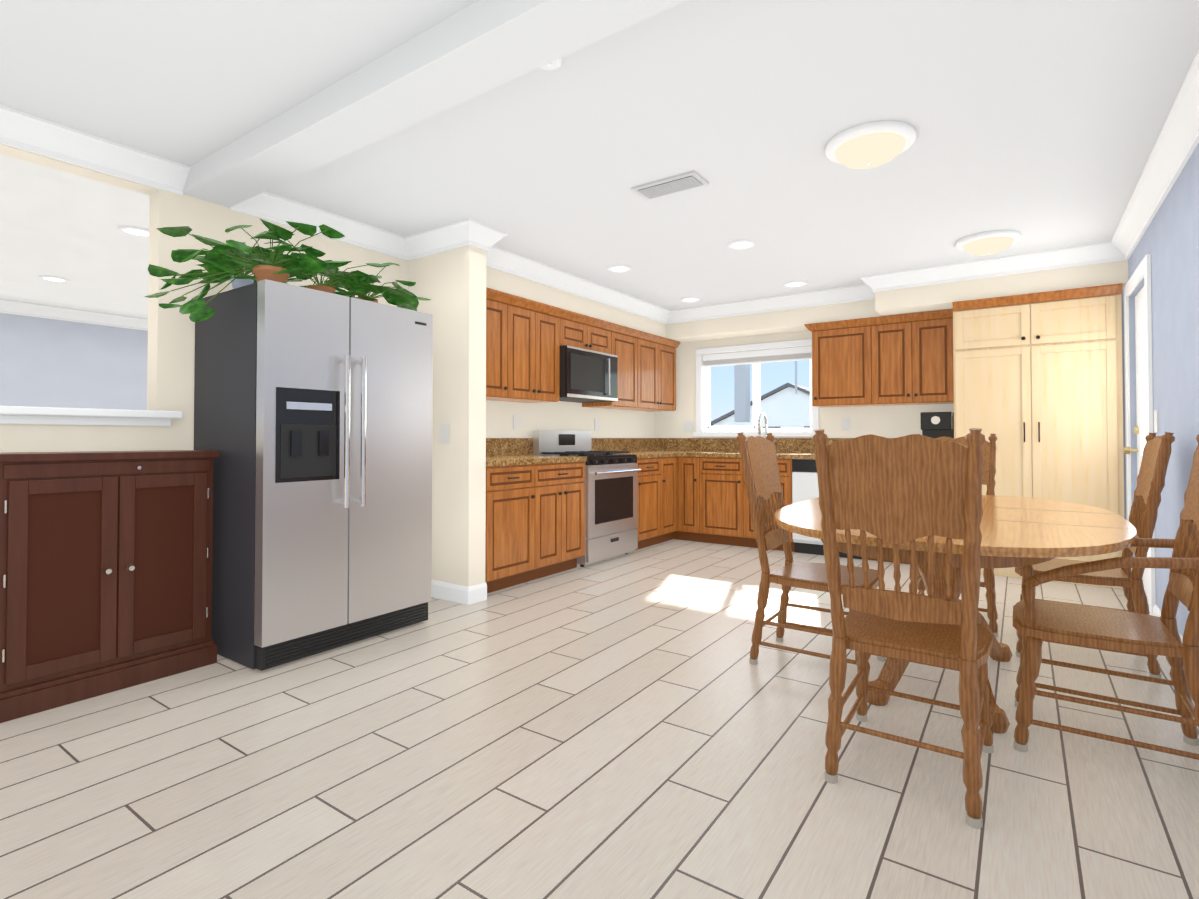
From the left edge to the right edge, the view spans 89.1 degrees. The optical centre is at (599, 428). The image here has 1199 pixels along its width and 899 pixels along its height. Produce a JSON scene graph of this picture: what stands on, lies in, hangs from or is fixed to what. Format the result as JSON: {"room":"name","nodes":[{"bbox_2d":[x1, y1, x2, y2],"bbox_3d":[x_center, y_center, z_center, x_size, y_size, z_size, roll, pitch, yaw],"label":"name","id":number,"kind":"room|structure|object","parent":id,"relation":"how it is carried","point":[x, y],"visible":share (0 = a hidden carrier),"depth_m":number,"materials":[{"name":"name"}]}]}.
{"room":"kitchen","nodes":[
{"label":"kitchen","id":0,"kind":"room"},
{"bbox_2d":[0,313,147,409],"bbox_3d":[-5.674,-0.049,6.592,0.120,2.440,8.380,-1,-1,35],"label":"wall","id":1,"kind":"structure","parent":0,"point":[45,362],"depth_m":6.50,"materials":[{"name":"paint"}]},
{"bbox_2d":[0,299,147,330],"bbox_3d":[-5.584,-1.207,6.548,0.100,0.125,8.140,-1,-1,35],"label":"crown molding","id":2,"kind":"structure","parent":1,"relation":"attached to","point":[6,306],"depth_m":6.49,"materials":[{"name":"white"}]},
{"bbox_2d":[0,143,653,452],"bbox_3d":[-1.754,-0.093,3.804,0.120,2.440,8.260,-1,-1,35],"label":"wall","id":3,"kind":"structure","parent":0,"point":[171,359],"depth_m":3.14,"materials":[{"name":"beige paint"}]},
{"bbox_2d":[0,406,181,425],"bbox_3d":[-2.925,-0.063,2.085,0.230,0.075,2.560,-1,-1,35],"label":"trim","id":4,"kind":"structure","parent":3,"relation":"attached to","point":[49,415],"depth_m":2.77,"materials":[{"name":"white wood"}]},
{"bbox_2d":[0,105,189,195],"bbox_3d":[-2.995,-1.283,1.837,0.100,0.125,3.100,-1,-1,35],"label":"crown molding","id":5,"kind":"structure","parent":3,"relation":"attached to","point":[18,129],"depth_m":2.78,"materials":[{"name":"white"}]},
{"bbox_2d":[229,191,415,260],"bbox_3d":[-1.646,-1.251,3.785,0.100,0.125,1.180,-1,-1,35],"label":"crown molding","id":6,"kind":"structure","parent":3,"relation":"attached to","point":[266,205],"depth_m":3.70,"materials":[{"name":"white"}]},
{"bbox_2d":[486,287,513,400],"bbox_3d":[-0.963,-0.621,4.540,0.348,0.778,0.550,-1,-1,35],"label":"upper cabinet","id":7,"kind":"object","parent":3,"relation":"attached to","point":[499,304],"depth_m":4.55,"materials":[{"name":"brown wood"}]},
{"bbox_2d":[513,415,519,428],"bbox_3d":[-0.708,-0.051,5.197,0.007,0.115,0.075,-1,-1,35],"label":"electrical outlet plate","id":8,"kind":"object","parent":3,"relation":"attached to","point":[516,419],"depth_m":5.19,"materials":[{"name":"white plastic"}]},
{"bbox_2d":[498,295,561,402],"bbox_3d":[-0.675,-0.614,4.957,0.348,0.778,0.697,-1,-1,35],"label":"upper cabinet","id":9,"kind":"object","parent":3,"relation":"attached to","point":[526,339],"depth_m":4.90,"materials":[{"name":"brown wood"}]},
{"bbox_2d":[486,438,656,457],"bbox_3d":[-0.296,0.168,5.771,0.030,0.149,3.356,-1,-1,35],"label":"backsplash","id":10,"kind":"structure","parent":3,"relation":"attached to","point":[495,447],"depth_m":6.06,"materials":[{"name":"brown stone"}]},
{"bbox_2d":[562,309,593,350],"bbox_3d":[-0.348,-0.846,5.432,0.348,0.300,0.450,-1,-1,35],"label":"upper cabinet","id":11,"kind":"object","parent":3,"relation":"attached to","point":[577,330],"depth_m":5.34,"materials":[{"name":"brown wood"}]},
{"bbox_2d":[560,345,617,402],"bbox_3d":[-0.209,-0.473,5.533,0.456,0.435,0.780,-1,-1,35],"label":"microwave","id":12,"kind":"object","parent":11,"relation":"attached to","point":[588,376],"visible":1,"depth_m":5.36,"materials":[{"name":"silver metal"}]},
{"bbox_2d":[595,419,598,429],"bbox_3d":[-0.025,-0.035,6.184,0.007,0.115,0.075,-1,-1,35],"label":"electrical outlet plate","id":13,"kind":"object","parent":3,"relation":"attached to","point":[596,420],"depth_m":6.18,"materials":[{"name":"white plastic"}]},
{"bbox_2d":[594,319,613,354],"bbox_3d":[-0.158,-0.841,5.707,0.348,0.300,0.450,-1,-1,35],"label":"upper cabinet","id":14,"kind":"object","parent":3,"relation":"attached to","point":[603,331],"depth_m":5.68,"materials":[{"name":"brown wood"}]},
{"bbox_2d":[582,323,641,410],"bbox_3d":[0.124,-0.596,6.110,0.348,0.778,0.541,-1,-1,35],"label":"upper cabinet","id":15,"kind":"object","parent":3,"relation":"attached to","point":[627,341],"depth_m":6.04,"materials":[{"name":"brown wood"}]},
{"bbox_2d":[642,331,677,411],"bbox_3d":[0.470,-0.588,6.610,0.348,0.778,0.908,-1,-1,35],"label":"upper cabinet","id":16,"kind":"object","parent":3,"relation":"attached to","point":[658,354],"depth_m":6.54,"materials":[{"name":"brown wood"}]},
{"bbox_2d":[408,245,485,586],"bbox_3d":[-1.054,-0.088,4.165,0.620,2.440,0.150,-1,-1,35],"label":"wall","id":17,"kind":"structure","parent":0,"point":[451,284],"depth_m":4.01,"materials":[{"name":"beige paint"}]},
{"bbox_2d":[440,425,448,442],"bbox_3d":[-1.029,0.035,4.050,0.080,0.120,0.007,-1,-1,35],"label":"electrical outlet plate","id":18,"kind":"object","parent":17,"relation":"attached to","point":[444,431],"depth_m":4.05,"materials":[{"name":"white plastic"}]},
{"bbox_2d":[404,218,487,258],"bbox_3d":[-1.032,-1.247,4.029,0.610,0.125,0.120,-1,-1,35],"label":"crown molding","id":19,"kind":"structure","parent":17,"relation":"attached to","point":[466,232],"depth_m":4.00,"materials":[{"name":"white"}]},
{"bbox_2d":[432,580,474,604],"bbox_3d":[-1.089,1.076,4.082,0.636,0.110,0.036,-1,-1,35],"label":"baseboard","id":20,"kind":"structure","parent":17,"relation":"attached to","point":[466,595],"depth_m":3.96,"materials":[{"name":"white wood"}]},
{"bbox_2d":[480,238,675,323],"bbox_3d":[-0.071,-1.225,5.423,0.115,0.125,3.005,-1,-1,35],"label":"crown molding","id":21,"kind":"structure","parent":17,"relation":"attached to","point":[497,258],"depth_m":5.15,"materials":[{"name":"white"}]},
{"bbox_2d":[0,539,1198,898],"bbox_3d":[0.046,1.138,2.611,4.415,0.060,8.380,-1,-1,35],"label":"floor","id":22,"kind":"structure","parent":0,"point":[634,725],"depth_m":1.95,"materials":[{"name":"tile"}]},
{"bbox_2d":[0,450,219,722],"bbox_3d":[-2.179,0.606,2.677,0.391,1.004,0.780,-1,-1,35],"label":"base cabinet","id":23,"kind":"object","parent":22,"relation":"on","point":[105,572],"visible":1,"depth_m":2.54,"materials":[{"name":"brown wood"}]},
{"bbox_2d":[194,279,432,670],"bbox_3d":[-1.506,0.226,3.318,0.774,1.784,0.960,-1,-1,35],"label":"refrigerator","id":24,"kind":"object","parent":22,"relation":"on","point":[313,416],"visible":0.98,"depth_m":2.98,"materials":[{"name":"silver metal"}]},
{"bbox_2d":[144,218,431,322],"bbox_3d":[-1.529,-0.738,3.268,0.681,0.534,1.458,-1,-1,35],"label":"plants","id":25,"kind":"object","parent":24,"relation":"on","point":[231,260],"visible":0.96,"depth_m":2.98,"materials":[{"name":"green plant"}]},
{"bbox_2d":[485,466,544,592],"bbox_3d":[-0.851,0.699,4.444,0.618,0.874,0.556,-1,-1,35],"label":"base cabinet","id":26,"kind":"object","parent":22,"relation":"on","point":[515,495],"depth_m":4.28,"materials":[{"name":"brown wood"}]},
{"bbox_2d":[486,454,586,465],"bbox_3d":[-0.681,0.245,4.683,0.633,0.039,1.129,-1,-1,35],"label":"countertop","id":27,"kind":"structure","parent":26,"relation":"on","point":[506,459],"depth_m":4.49,"materials":[{"name":"brown stone"}]},
{"bbox_2d":[541,462,584,577],"bbox_3d":[-0.562,0.706,4.860,0.618,0.874,0.689,-1,-1,35],"label":"base cabinet","id":28,"kind":"object","parent":22,"relation":"on","point":[563,536],"depth_m":4.74,"materials":[{"name":"brown wood"}]},
{"bbox_2d":[533,430,640,566],"bbox_3d":[-0.088,0.585,5.432,0.653,1.134,0.780,-1,-1,35],"label":"range","id":29,"kind":"object","parent":22,"relation":"on","point":[611,502],"visible":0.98,"depth_m":5.28,"materials":[{"name":"silver metal"}]},
{"bbox_2d":[581,456,656,549],"bbox_3d":[0.233,0.724,6.009,0.618,0.874,0.529,-1,-1,35],"label":"base cabinet","id":30,"kind":"object","parent":22,"relation":"on","point":[647,477],"depth_m":5.81,"materials":[{"name":"brown wood"}]},
{"bbox_2d":[657,454,680,543],"bbox_3d":[0.467,0.729,6.287,0.686,0.874,0.428,-1,-1,35],"label":"base cabinet","id":31,"kind":"object","parent":22,"relation":"on","point":[669,465],"depth_m":6.16,"materials":[{"name":"brown wood"}]},
{"bbox_2d":[681,454,704,541],"bbox_3d":[1.079,0.731,6.434,0.328,0.874,0.686,-1,-1,35],"label":"base cabinet","id":32,"kind":"object","parent":22,"relation":"on","point":[689,489],"depth_m":6.20,"materials":[{"name":"brown wood"}]},
{"bbox_2d":[585,450,684,457],"bbox_3d":[0.498,0.273,6.386,0.633,0.039,1.439,-1,-1,35],"label":"countertop","id":33,"kind":"structure","parent":32,"relation":"on","point":[639,453],"depth_m":6.34,"materials":[{"name":"brown stone"}]},
{"bbox_2d":[705,458,748,546],"bbox_3d":[1.374,0.728,6.271,0.576,0.874,0.618,-1,-1,35],"label":"base cabinet","id":34,"kind":"object","parent":22,"relation":"on","point":[726,499],"depth_m":6.00,"materials":[{"name":"brown wood"}]},
{"bbox_2d":[685,450,814,457],"bbox_3d":[2.001,0.264,5.836,2.465,0.039,0.633,-1,-1,35],"label":"countertop","id":35,"kind":"structure","parent":34,"relation":"on","point":[708,453],"depth_m":6.02,"materials":[{"name":"brown stone"}]},
{"bbox_2d":[758,413,775,441],"bbox_3d":[1.708,0.043,6.226,0.133,0.412,0.242,-1,-1,35],"label":"faucet","id":36,"kind":"object","parent":35,"relation":"on","point":[759,423],"visible":0.69,"depth_m":6.19,"materials":[{"name":"silver metal"}]},
{"bbox_2d":[920,412,953,438],"bbox_3d":[2.925,0.046,5.264,0.240,0.375,0.330,-1,-1,35],"label":"coffee maker","id":37,"kind":"object","parent":35,"relation":"on","point":[934,425],"visible":0.56,"depth_m":5.16,"materials":[{"name":"black plastic"}]},
{"bbox_2d":[749,458,812,551],"bbox_3d":[1.731,0.724,6.024,0.524,0.874,0.618,-1,-1,35],"label":"base cabinet","id":38,"kind":"object","parent":22,"relation":"on","point":[784,464],"depth_m":5.67,"materials":[{"name":"brown wood"}]},
{"bbox_2d":[737,432,885,664],"bbox_3d":[1.016,0.566,2.922,0.584,1.092,0.455,-1,-1,35],"label":"chair","id":39,"kind":"object","parent":22,"relation":"on","point":[762,476],"visible":0.77,"depth_m":2.91,"materials":[{"name":"brown wood"}]},
{"bbox_2d":[792,459,861,558],"bbox_3d":[2.184,0.720,5.685,0.600,0.872,0.564,-1,-1,35],"label":"dishwasher","id":40,"kind":"object","parent":22,"relation":"on","point":[804,480],"visible":0.31,"depth_m":5.57,"materials":[{"name":"white"}]},
{"bbox_2d":[868,558,909,563],"bbox_3d":[2.613,0.714,5.413,0.406,0.874,0.618,-1,-1,35],"label":"base cabinet","id":41,"kind":"object","parent":22,"relation":"on","point":[868,558],"depth_m":5.24,"materials":[{"name":"brown wood"}]},
{"bbox_2d":[812,428,993,828],"bbox_3d":[1.001,0.551,1.976,0.455,1.092,0.584,-1,-1,35],"label":"chair","id":42,"kind":"object","parent":22,"relation":"on","point":[911,489],"visible":0.98,"depth_m":1.80,"materials":[{"name":"brown wood"}]},
{"bbox_2d":[909,434,997,637],"bbox_3d":[2.097,0.577,3.618,0.466,1.092,0.596,-1,-1,35],"label":"chair","id":43,"kind":"object","parent":22,"relation":"on","point":[989,468],"visible":0.27,"depth_m":3.69,"materials":[{"name":"brown wood"}]},
{"bbox_2d":[774,495,1136,733],"bbox_3d":[1.524,0.736,2.702,1.260,0.745,1.960,-1,-1,35],"label":"dining table","id":44,"kind":"object","parent":22,"relation":"on","point":[1019,531],"visible":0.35,"depth_m":2.20,"materials":[{"name":"brown wood"}]},
{"bbox_2d":[952,283,1123,588],"bbox_3d":[3.428,0.068,4.817,1.036,2.148,0.688,-1,-1,35],"label":"pantry cabinet","id":45,"kind":"object","parent":22,"relation":"on","point":[1038,384],"visible":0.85,"depth_m":4.53,"materials":[{"name":"beige wood"}]},
{"bbox_2d":[1015,432,1174,678],"bbox_3d":[2.388,0.567,2.982,0.584,1.092,0.455,-1,-1,35],"label":"chair","id":46,"kind":"object","parent":22,"relation":"on","point":[1157,451],"visible":0.6,"depth_m":2.81,"materials":[{"name":"brown wood"}]},
{"bbox_2d":[1013,434,1198,759],"bbox_3d":[1.779,0.553,2.103,0.584,1.092,0.524,-1,-1,35],"label":"chair","id":47,"kind":"object","parent":22,"relation":"on","point":[1036,623],"visible":0.92,"depth_m":2.06,"materials":[{"name":"brown wood"}]},
{"bbox_2d":[0,0,1198,318],"bbox_3d":[-1.931,-1.360,4.021,9.225,0.100,8.380,-1,-1,35],"label":"ceiling","id":48,"kind":"structure","parent":0,"point":[1038,124],"depth_m":2.70,"materials":[{"name":"white paint"}]},
{"bbox_2d":[39,275,68,281],"bbox_3d":[-4.691,-1.285,5.237,0.188,0.012,0.188,0,-1,26],"label":"recessed light","id":49,"kind":"object","parent":48,"relation":"in","point":[45,277],"depth_m":5.21,"materials":[{"name":"white"}]},
{"bbox_2d":[119,226,148,236],"bbox_3d":[-3.065,-1.304,4.038,0.188,0.012,0.188,0,-1,26],"label":"recessed light","id":50,"kind":"object","parent":48,"relation":"in","point":[144,232],"depth_m":4.02,"materials":[{"name":"white plastic"}]},
{"bbox_2d":[183,0,686,207],"bbox_3d":[-0.372,-1.284,2.046,4.175,0.115,0.230,-1,-1,35],"label":"ceiling beam","id":51,"kind":"structure","parent":48,"relation":"attached to","point":[478,47],"depth_m":2.19,"materials":[{"name":"white paint"}]},
{"bbox_2d":[540,57,561,69],"bbox_3d":[-0.184,-1.323,2.190,0.100,0.032,0.100,-1,-1,35],"label":"smoke detector","id":52,"kind":"object","parent":48,"relation":"attached to","point":[554,64],"visible":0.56,"depth_m":2.20,"materials":[{"name":"white plastic"}]},
{"bbox_2d":[608,265,630,272],"bbox_3d":[0.160,-1.290,4.919,0.188,0.012,0.188,0,-1,-10],"label":"recessed light","id":53,"kind":"object","parent":48,"relation":"in","point":[614,268],"depth_m":4.90,"materials":[{"name":"white plastic"}]},
{"bbox_2d":[631,170,708,199],"bbox_3d":[0.382,-1.312,3.307,0.380,0.018,0.180,-1,-1,35],"label":"ceiling vent","id":54,"kind":"object","parent":48,"relation":"in","point":[673,184],"visible":1,"depth_m":3.28,"materials":[{"name":"white metal"}]},
{"bbox_2d":[681,297,699,301],"bbox_3d":[0.895,-1.272,6.016,0.188,0.012,0.188,0,-1,26],"label":"recessed light","id":55,"kind":"object","parent":48,"relation":"in","point":[686,299],"depth_m":6.00,"materials":[{"name":"white"}]},
{"bbox_2d":[728,240,754,249],"bbox_3d":[1.004,-1.299,4.311,0.188,0.012,0.188,0,-1,26],"label":"recessed light","id":56,"kind":"object","parent":48,"relation":"in","point":[737,244],"depth_m":4.29,"materials":[{"name":"white plastic"}]},
{"bbox_2d":[672,285,874,322],"bbox_3d":[1.649,-1.216,5.995,2.060,0.125,0.105,-1,-1,35],"label":"crown molding","id":57,"kind":"structure","parent":48,"relation":"attached to","point":[847,294],"depth_m":5.97,"materials":[{"name":"white"}]},
{"bbox_2d":[784,281,806,286],"bbox_3d":[1.739,-1.282,5.407,0.188,0.012,0.188,0,-1,-10],"label":"recessed light","id":58,"kind":"object","parent":48,"relation":"in","point":[791,283],"depth_m":5.38,"materials":[{"name":"white"}]},
{"bbox_2d":[825,121,915,168],"bbox_3d":[1.253,-1.273,2.825,0.388,0.112,0.388,-1,-1,29],"label":"dome ceiling light","id":59,"kind":"object","parent":48,"relation":"attached to","point":[871,145],"depth_m":2.73,"materials":[{"name":"white glass"}]},
{"bbox_2d":[955,230,1021,255],"bbox_3d":[2.683,-1.251,4.206,0.388,0.112,0.388,-1,-1,29],"label":"dome ceiling light","id":60,"kind":"object","parent":48,"relation":"attached to","point":[986,243],"depth_m":4.11,"materials":[{"name":"white glass"}]},
{"bbox_2d":[654,330,953,452],"bbox_3d":[2.397,-0.058,6.027,4.415,2.440,0.120,-1,-1,35],"label":"wall","id":61,"kind":"structure","parent":0,"point":[896,421],"depth_m":6.25,"materials":[{"name":"beige paint"}]},
{"bbox_2d":[683,421,692,430],"bbox_3d":[1.006,-0.024,6.911,0.120,0.115,0.007,-1,-1,35],"label":"electrical outlet plate","id":62,"kind":"object","parent":61,"relation":"attached to","point":[687,425],"depth_m":6.91,"materials":[{"name":"white plastic"}]},
{"bbox_2d":[693,339,818,436],"bbox_3d":[1.660,-0.403,6.500,1.380,0.985,0.151,-1,-1,35],"label":"window","id":63,"kind":"structure","parent":61,"relation":"in","point":[759,355],"depth_m":6.53,"materials":[{"name":"white plastic"}]},
{"bbox_2d":[657,438,893,453],"bbox_3d":[1.925,0.175,6.256,3.068,0.149,0.030,-1,-1,35],"label":"backsplash","id":64,"kind":"structure","parent":61,"relation":"attached to","point":[782,445],"depth_m":6.61,"materials":[{"name":"brown stone"}]},
{"bbox_2d":[842,418,849,429],"bbox_3d":[2.404,-0.039,5.943,0.075,0.115,0.007,-1,-1,35],"label":"electrical outlet plate","id":65,"kind":"object","parent":61,"relation":"attached to","point":[845,421],"depth_m":5.94,"materials":[{"name":"white plastic"}]},
{"bbox_2d":[804,309,953,407],"bbox_3d":[2.571,-0.604,5.597,1.240,0.779,0.398,-1,-1,35],"label":"upper cabinet","id":66,"kind":"object","parent":61,"relation":"attached to","point":[898,359],"visible":0.96,"depth_m":5.44,"materials":[{"name":"brown wood"}]},
{"bbox_2d":[486,260,1127,342],"bbox_3d":[1.407,-1.158,4.614,4.175,0.285,3.360,-1,-1,35],"label":"soffit","id":67,"kind":"structure","parent":0,"point":[942,296],"depth_m":5.12,"materials":[{"name":"beige paint"}]},
{"bbox_2d":[856,242,1107,297],"bbox_3d":[2.923,-1.236,4.763,1.640,0.125,0.110,-1,-1,35],"label":"crown molding","id":68,"kind":"structure","parent":67,"relation":"attached to","point":[1096,253],"depth_m":4.70,"materials":[{"name":"white"}]},
{"bbox_2d":[1121,143,1198,636],"bbox_3d":[1.778,-0.133,1.360,0.120,2.440,8.260,-1,-1,35],"label":"wall","id":69,"kind":"structure","parent":0,"point":[1169,241],"depth_m":3.04,"materials":[{"name":"paint"}]},
{"bbox_2d":[1123,254,1155,614],"bbox_3d":[3.483,0.061,3.899,0.120,2.135,0.970,-1,-1,35],"label":"exterior door","id":70,"kind":"structure","parent":69,"relation":"in","point":[1143,428],"depth_m":4.07,"materials":[{"name":"white wood"}]},
{"bbox_2d":[1108,50,1198,261],"bbox_3d":[2.519,-1.270,2.641,0.100,0.125,4.040,-1,-1,35],"label":"crown molding","id":71,"kind":"structure","parent":69,"relation":"attached to","point":[1176,144],"depth_m":2.94,"materials":[{"name":"white"}]},
{"bbox_2d":[1154,410,1157,431],"bbox_3d":[3.125,-0.040,3.419,0.007,0.120,0.080,-1,-1,35],"label":"electrical outlet plate","id":72,"kind":"object","parent":69,"relation":"attached to","point":[1156,411],"depth_m":3.39,"materials":[{"name":"white plastic"}]},
{"bbox_2d":[1153,605,1182,640],"bbox_3d":[1.312,1.023,0.788,0.016,0.110,6.580,-1,-1,35],"label":"baseboard","id":73,"kind":"structure","parent":69,"relation":"attached to","point":[1156,611],"depth_m":3.41,"materials":[{"name":"white wood"}]},
{"label":"outside","id":74,"kind":"structure","parent":0,"visible":0},
{"bbox_3d":[16.625,4.643,32.824,70.000,0.100,59.500,-1,-1,35],"label":"ground","id":75,"kind":"structure","parent":74,"visible":0},
{"bbox_2d":[711,361,809,427],"bbox_3d":[6.341,1.035,23.034,15.000,6.800,14.200,-1,-1,35],"label":"house","id":76,"kind":"structure","parent":75,"relation":"on","point":[786,405],"depth_m":20.39,"materials":[{"name":"white"}]}
]}

